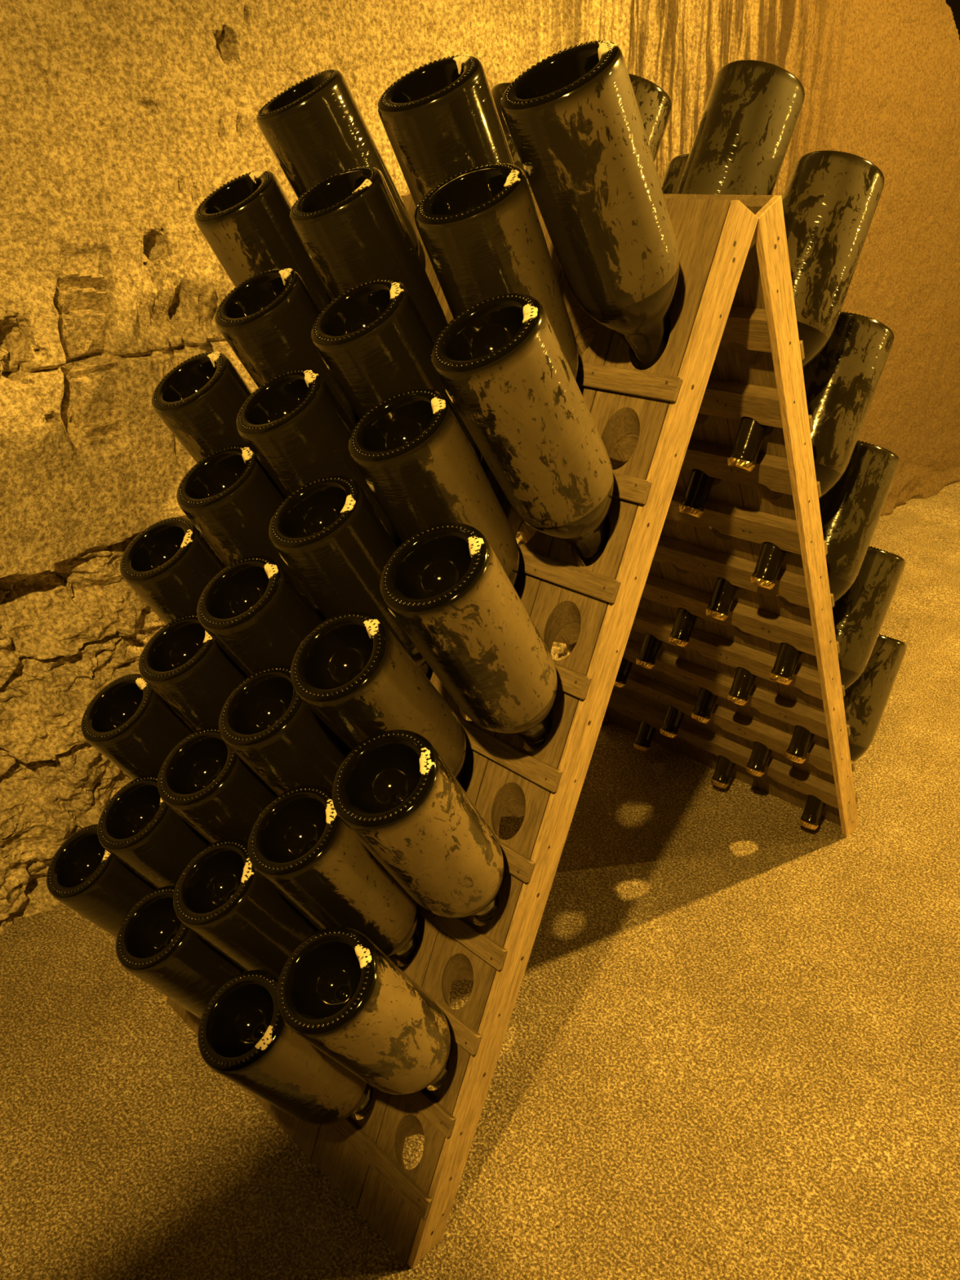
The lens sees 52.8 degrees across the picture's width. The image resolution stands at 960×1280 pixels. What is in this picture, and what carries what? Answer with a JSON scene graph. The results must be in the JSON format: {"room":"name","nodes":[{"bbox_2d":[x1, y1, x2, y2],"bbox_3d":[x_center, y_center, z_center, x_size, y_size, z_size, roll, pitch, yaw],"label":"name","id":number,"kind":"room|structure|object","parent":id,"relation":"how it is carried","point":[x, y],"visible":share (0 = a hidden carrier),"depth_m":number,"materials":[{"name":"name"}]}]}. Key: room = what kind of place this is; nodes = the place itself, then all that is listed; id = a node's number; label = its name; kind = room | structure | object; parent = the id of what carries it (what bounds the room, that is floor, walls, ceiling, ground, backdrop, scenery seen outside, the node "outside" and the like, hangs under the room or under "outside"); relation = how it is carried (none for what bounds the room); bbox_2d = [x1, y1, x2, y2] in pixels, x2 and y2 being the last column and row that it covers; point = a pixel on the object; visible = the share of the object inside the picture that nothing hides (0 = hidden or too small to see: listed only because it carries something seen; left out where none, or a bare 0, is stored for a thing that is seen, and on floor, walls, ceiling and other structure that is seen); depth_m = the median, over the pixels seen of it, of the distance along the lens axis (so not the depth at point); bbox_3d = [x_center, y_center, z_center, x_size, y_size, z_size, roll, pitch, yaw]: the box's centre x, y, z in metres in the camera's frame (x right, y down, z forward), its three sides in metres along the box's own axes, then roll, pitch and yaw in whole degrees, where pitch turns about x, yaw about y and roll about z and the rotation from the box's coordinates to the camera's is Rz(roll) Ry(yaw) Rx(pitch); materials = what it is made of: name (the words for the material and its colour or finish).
{"room":"wine cellar","nodes":[
{"label":"wine cellar","id":0,"kind":"room"},
{"bbox_2d":[0,481,959,1279],"bbox_3d":[1.639,0.861,0.698,9.594,0.014,5.830,-26,35,-38],"label":"floor","id":1,"kind":"structure","parent":0,"point":[730,1050],"depth_m":1.32,"materials":[{"name":"concrete"}]},
{"bbox_2d":[163,191,858,1268],"bbox_3d":[0.091,-0.038,1.374,1.096,1.082,0.572,-26,35,-38],"label":"rack","id":2,"kind":"object","parent":1,"relation":"on","point":[734,350],"visible":0.5,"depth_m":1.09,"materials":[{"name":"brown wood"}]},
{"bbox_2d":[46,823,155,937],"bbox_3d":[-0.452,0.389,1.339,0.232,0.350,0.108,-25,35,-37],"label":"bottle","id":3,"kind":"object","parent":2,"relation":"in","point":[82,874],"visible":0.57,"depth_m":1.23,"materials":[{"name":"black glass"}]},
{"bbox_2d":[80,673,193,780],"bbox_3d":[-0.396,0.192,1.309,0.110,0.351,0.231,22,35,38],"label":"bottle","id":4,"kind":"object","parent":2,"relation":"in","point":[126,721],"visible":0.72,"depth_m":1.20,"materials":[{"name":"black glass"}]},
{"bbox_2d":[97,774,211,888],"bbox_3d":[-0.359,0.317,1.266,0.227,0.352,0.108,-24,34,-35],"label":"bottle","id":5,"kind":"object","parent":2,"relation":"in","point":[135,826],"visible":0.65,"depth_m":1.16,"materials":[{"name":"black glass"}]},
{"bbox_2d":[120,516,226,624],"bbox_3d":[-0.336,-0.003,1.275,0.107,0.350,0.231,20,34,36],"label":"bottle","id":6,"kind":"object","parent":2,"relation":"in","point":[170,563],"visible":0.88,"depth_m":1.16,"materials":[{"name":"black glass"}]},
{"bbox_2d":[115,885,244,1018],"bbox_3d":[-0.321,0.444,1.222,0.225,0.352,0.108,-24,34,-36],"label":"bottle","id":7,"kind":"object","parent":2,"relation":"in","point":[153,944],"visible":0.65,"depth_m":1.12,"materials":[{"name":"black glass"}]},
{"bbox_2d":[138,613,248,732],"bbox_3d":[-0.302,0.120,1.235,0.110,0.353,0.223,21,35,37],"label":"bottle","id":8,"kind":"object","parent":2,"relation":"in","point":[181,662],"visible":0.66,"depth_m":1.12,"materials":[{"name":"black glass"}]},
{"bbox_2d":[151,351,253,462],"bbox_3d":[-0.284,-0.199,1.245,0.108,0.347,0.239,21,35,38],"label":"bottle","id":9,"kind":"object","parent":2,"relation":"in","point":[200,400],"visible":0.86,"depth_m":1.13,"materials":[{"name":"black glass"}]},
{"bbox_2d":[157,726,277,843],"bbox_3d":[-0.263,0.248,1.189,0.109,0.351,0.228,20,35,36],"label":"bottle","id":10,"kind":"object","parent":2,"relation":"in","point":[202,780],"visible":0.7,"depth_m":1.08,"materials":[{"name":"black glass"}]},
{"bbox_2d":[173,838,319,977],"bbox_3d":[-0.229,0.373,1.148,0.227,0.352,0.111,-20,32,-32],"label":"bottle","id":11,"kind":"object","parent":2,"relation":"in","point":[219,895],"visible":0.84,"depth_m":1.05,"materials":[{"name":"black glass"}]},
{"bbox_2d":[176,444,326,620],"bbox_3d":[-0.245,-0.075,1.203,0.108,0.351,0.228,22,36,38],"label":"bottle","id":12,"kind":"object","parent":2,"relation":"in","point":[228,495],"visible":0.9,"depth_m":1.09,"materials":[{"name":"black glass"}]},
{"bbox_2d":[196,555,324,676],"bbox_3d":[-0.207,0.053,1.157,0.108,0.348,0.235,20,34,36],"label":"bottle","id":13,"kind":"object","parent":2,"relation":"in","point":[252,608],"visible":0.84,"depth_m":1.04,"materials":[{"name":"black glass"}]},
{"bbox_2d":[194,169,331,311],"bbox_3d":[-0.227,-0.398,1.216,0.229,0.351,0.108,-25,35,-37],"label":"bottle","id":14,"kind":"object","parent":2,"relation":"in","point":[245,222],"visible":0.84,"depth_m":1.10,"materials":[{"name":"black glass"}]},
{"bbox_2d":[218,665,351,795],"bbox_3d":[-0.172,0.178,1.116,0.230,0.350,0.107,-25,35,-37],"label":"bottle","id":15,"kind":"object","parent":2,"relation":"in","point":[263,720],"visible":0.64,"depth_m":1.01,"materials":[{"name":"black glass"}]},
{"bbox_2d":[197,969,373,1124],"bbox_3d":[-0.190,0.500,1.103,0.229,0.351,0.108,-24,35,-37],"label":"bottle","id":16,"kind":"object","parent":2,"relation":"in","point":[243,1037],"visible":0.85,"depth_m":1.01,"materials":[{"name":"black glass"}]},
{"bbox_2d":[214,267,359,426],"bbox_3d":[-0.190,-0.269,1.170,0.109,0.347,0.237,21,35,37],"label":"bottle","id":17,"kind":"object","parent":2,"relation":"in","point":[267,320],"visible":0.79,"depth_m":1.05,"materials":[{"name":"black glass"}]},
{"bbox_2d":[235,368,401,546],"bbox_3d":[-0.154,-0.144,1.128,0.236,0.348,0.108,-24,34,-36],"label":"bottle","id":18,"kind":"object","parent":2,"relation":"in","point":[294,424],"visible":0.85,"depth_m":1.02,"materials":[{"name":"black glass"}]},
{"bbox_2d":[247,784,417,965],"bbox_3d":[-0.134,0.303,1.073,0.222,0.353,0.108,-24,35,-36],"label":"bottle","id":19,"kind":"object","parent":2,"relation":"in","point":[299,843],"visible":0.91,"depth_m":0.99,"materials":[{"name":"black glass"}]},
{"bbox_2d":[256,69,419,257],"bbox_3d":[-0.138,-0.472,1.147,0.223,0.353,0.110,-18,31,-28],"label":"bottle","id":20,"kind":"object","parent":2,"relation":"in","point":[316,130],"visible":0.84,"depth_m":1.04,"materials":[{"name":"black glass"}]},
{"bbox_2d":[268,475,433,680],"bbox_3d":[-0.114,-0.019,1.084,0.227,0.352,0.108,-25,35,-37],"label":"bottle","id":21,"kind":"object","parent":2,"relation":"in","point":[327,531],"visible":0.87,"depth_m":0.98,"materials":[{"name":"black glass"}]},
{"bbox_2d":[276,926,450,1094],"bbox_3d":[-0.096,0.431,1.027,0.108,0.351,0.228,21,35,37],"label":"bottle","id":22,"kind":"object","parent":2,"relation":"in","point":[337,990],"visible":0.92,"depth_m":0.94,"materials":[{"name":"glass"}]},
{"bbox_2d":[288,165,448,341],"bbox_3d":[-0.096,-0.343,1.098,0.221,0.354,0.112,-21,33,-32],"label":"bottle","id":23,"kind":"object","parent":2,"relation":"in","point":[349,225],"visible":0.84,"depth_m":0.99,"materials":[{"name":"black glass"}]},
{"bbox_2d":[290,611,466,787],"bbox_3d":[-0.078,0.112,1.035,0.108,0.341,0.249,19,34,36],"label":"bottle","id":24,"kind":"object","parent":2,"relation":"in","point":[350,670],"visible":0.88,"depth_m":0.93,"materials":[{"name":"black glass"}]},
{"bbox_2d":[310,278,482,465],"bbox_3d":[-0.061,-0.214,1.053,0.238,0.347,0.107,-25,35,-37],"label":"bottle","id":25,"kind":"object","parent":2,"relation":"in","point":[373,338],"visible":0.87,"depth_m":0.94,"materials":[{"name":"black glass"}]},
{"bbox_2d":[331,729,503,925],"bbox_3d":[-0.039,0.234,0.996,0.109,0.351,0.228,20,34,36],"label":"bottle","id":26,"kind":"object","parent":2,"relation":"in","point":[393,790],"visible":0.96,"depth_m":0.91,"materials":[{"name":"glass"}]},
{"bbox_2d":[347,388,519,587],"bbox_3d":[-0.022,-0.089,1.011,0.228,0.351,0.107,-25,35,-37],"label":"bottle","id":27,"kind":"object","parent":2,"relation":"in","point":[412,450],"visible":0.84,"depth_m":0.91,"materials":[{"name":"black glass"}]},
{"bbox_2d":[377,54,514,206],"bbox_3d":[0.000,-0.411,1.021,0.108,0.353,0.225,20,34,36],"label":"bottle","id":28,"kind":"object","parent":2,"relation":"in","point":[441,120],"visible":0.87,"depth_m":0.91,"materials":[{"name":"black glass"}]},
{"bbox_2d":[379,522,557,751],"bbox_3d":[0.014,0.039,0.965,0.109,0.346,0.239,21,35,38],"label":"bottle","id":29,"kind":"object","parent":2,"relation":"in","point":[446,586],"visible":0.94,"depth_m":0.88,"materials":[{"name":"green glass"}]},
{"bbox_2d":[413,162,578,380],"bbox_3d":[0.037,-0.287,0.979,0.110,0.355,0.219,20,35,36],"label":"bottle","id":30,"kind":"object","parent":2,"relation":"in","point":[480,230],"visible":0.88,"depth_m":0.87,"materials":[{"name":"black glass"}]},
{"bbox_2d":[490,82,532,192],"bbox_3d":[0.021,-0.602,1.393,0.107,0.350,0.231,22,36,39],"label":"bottle","id":31,"kind":"object","parent":2,"relation":"in","point":[497,91],"visible":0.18,"depth_m":1.33,"materials":[{"name":"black glass"}]},
{"bbox_2d":[430,293,613,566],"bbox_3d":[0.067,-0.158,0.935,0.242,0.345,0.109,-22,33,-33],"label":"bottle","id":32,"kind":"object","parent":2,"relation":"in","point":[501,362],"visible":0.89,"depth_m":0.85,"materials":[{"name":"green glass"}]},
{"bbox_2d":[500,40,679,369],"bbox_3d":[0.125,-0.356,0.906,0.233,0.349,0.110,-21,33,-32],"label":"bottle","id":33,"kind":"object","parent":2,"relation":"in","point":[573,119],"visible":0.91,"depth_m":0.83,"materials":[{"name":"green glass"}]},
{"bbox_2d":[613,656,633,688],"bbox_3d":[0.325,-0.098,1.823,0.231,0.350,0.112,-23,34,-34],"label":"bottle","id":34,"kind":"object","parent":2,"relation":"in","point":[625,666],"visible":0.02,"depth_m":1.82,"materials":[{"name":"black glass"}]},
{"bbox_2d":[633,720,655,751],"bbox_3d":[0.394,0.038,1.962,0.108,0.350,0.230,22,36,38],"label":"bottle","id":35,"kind":"object","parent":2,"relation":"in","point":[646,732],"visible":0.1,"depth_m":1.96,"materials":[{"name":"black glass"}]},
{"bbox_2d":[635,632,662,669],"bbox_3d":[0.357,-0.138,1.693,0.230,0.350,0.108,-25,35,-37],"label":"bottle","id":36,"kind":"object","parent":2,"relation":"in","point":[651,646],"visible":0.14,"depth_m":1.69,"materials":[{"name":"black glass"}]},
{"bbox_2d":[628,73,671,162],"bbox_3d":[0.152,-0.546,1.275,0.230,0.350,0.111,-23,34,-35],"label":"bottle","id":37,"kind":"object","parent":2,"relation":"in","point":[654,104],"visible":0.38,"depth_m":1.21,"materials":[{"name":"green glass"}]},
{"bbox_2d":[659,705,684,738],"bbox_3d":[0.424,-0.002,1.833,0.228,0.351,0.113,-22,33,-33],"label":"bottle","id":38,"kind":"object","parent":2,"relation":"in","point":[673,717],"visible":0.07,"depth_m":1.83,"materials":[{"name":"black glass"}]},
{"bbox_2d":[660,153,689,194],"bbox_3d":[0.252,-0.450,1.285,0.108,0.350,0.231,22,36,39],"label":"bottle","id":39,"kind":"object","parent":2,"relation":"in","point":[674,170],"visible":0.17,"depth_m":1.23,"materials":[{"name":"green glass"}]},
{"bbox_2d":[668,607,697,647],"bbox_3d":[0.388,-0.178,1.565,0.107,0.350,0.230,22,36,39],"label":"bottle","id":40,"kind":"object","parent":2,"relation":"in","point":[685,621],"visible":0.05,"depth_m":1.56,"materials":[{"name":"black glass"}]},
{"bbox_2d":[679,468,715,518],"bbox_3d":[0.351,-0.354,1.296,0.229,0.350,0.113,-22,33,-33],"label":"bottle","id":41,"kind":"object","parent":2,"relation":"in","point":[700,485],"visible":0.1,"depth_m":1.29,"materials":[{"name":"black glass"}]},
{"bbox_2d":[691,687,718,723],"bbox_3d":[0.456,-0.042,1.705,0.107,0.349,0.232,22,36,39],"label":"bottle","id":42,"kind":"object","parent":2,"relation":"in","point":[706,700],"visible":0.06,"depth_m":1.70,"materials":[{"name":"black glass"}]},
{"bbox_2d":[706,577,737,621],"bbox_3d":[0.420,-0.218,1.435,0.108,0.350,0.231,22,36,39],"label":"bottle","id":43,"kind":"object","parent":2,"relation":"in","point":[723,594],"visible":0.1,"depth_m":1.43,"materials":[{"name":"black glass"}]},
{"bbox_2d":[711,755,735,788],"bbox_3d":[0.525,0.094,1.844,0.108,0.350,0.232,22,35,38],"label":"bottle","id":44,"kind":"object","parent":2,"relation":"in","point":[724,768],"visible":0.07,"depth_m":1.84,"materials":[{"name":"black glass"}]},
{"bbox_2d":[675,59,804,195],"bbox_3d":[0.282,-0.491,1.157,0.228,0.351,0.113,-22,33,-34],"label":"bottle","id":45,"kind":"object","parent":2,"relation":"in","point":[753,108],"visible":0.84,"depth_m":1.09,"materials":[{"name":"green glass"}]},
{"bbox_2d":[727,666,756,706],"bbox_3d":[0.488,-0.082,1.575,0.108,0.349,0.233,22,36,38],"label":"bottle","id":46,"kind":"object","parent":2,"relation":"in","point":[744,680],"visible":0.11,"depth_m":1.57,"materials":[{"name":"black glass"}]},
{"bbox_2d":[745,741,772,777],"bbox_3d":[0.556,0.054,1.715,0.108,0.349,0.232,22,35,38],"label":"bottle","id":47,"kind":"object","parent":2,"relation":"in","point":[760,755],"visible":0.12,"depth_m":1.71,"materials":[{"name":"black glass"}]},
{"bbox_2d":[727,150,884,472],"bbox_3d":[0.382,-0.394,1.167,0.108,0.350,0.230,22,35,38],"label":"bottle","id":48,"kind":"object","parent":2,"relation":"in","point":[830,199],"visible":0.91,"depth_m":1.11,"materials":[{"name":"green glass"}]},
{"bbox_2d":[750,311,893,589],"bbox_3d":[0.451,-0.258,1.306,0.108,0.349,0.232,22,36,39],"label":"bottle","id":49,"kind":"object","parent":2,"relation":"in","point":[841,383],"visible":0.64,"depth_m":1.25,"materials":[{"name":"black glass"}]},
{"bbox_2d":[769,440,899,684],"bbox_3d":[0.519,-0.122,1.446,0.108,0.350,0.231,23,36,39],"label":"bottle","id":50,"kind":"object","parent":2,"relation":"in","point":[851,511],"visible":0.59,"depth_m":1.38,"materials":[{"name":"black glass"}]},
{"bbox_2d":[785,546,906,763],"bbox_3d":[0.587,0.014,1.586,0.230,0.350,0.113,-22,33,-34],"label":"bottle","id":51,"kind":"object","parent":2,"relation":"in","point":[860,615],"visible":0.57,"depth_m":1.52,"materials":[{"name":"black glass"}]},
{"bbox_2d":[799,633,906,830],"bbox_3d":[0.655,0.150,1.726,0.108,0.350,0.231,22,35,38],"label":"bottle","id":52,"kind":"object","parent":2,"relation":"in","point":[865,701],"visible":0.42,"depth_m":1.66,"materials":[{"name":"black glass"}]},
{"bbox_2d":[0,0,959,936],"bbox_3d":[-2.586,-2.805,3.261,9.299,4.480,7.286,-26,35,-38],"label":"wall","id":53,"kind":"structure","parent":0,"point":[118,118],"depth_m":1.53,"materials":[{"name":"beige stone"}]},
{"bbox_2d":[945,0,959,39],"bbox_3d":[4.569,-2.937,2.998,0.148,4.539,7.085,-26,35,-38],"label":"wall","id":54,"kind":"structure","parent":0,"point":[954,5],"depth_m":5.07,"materials":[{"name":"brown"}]}
]}

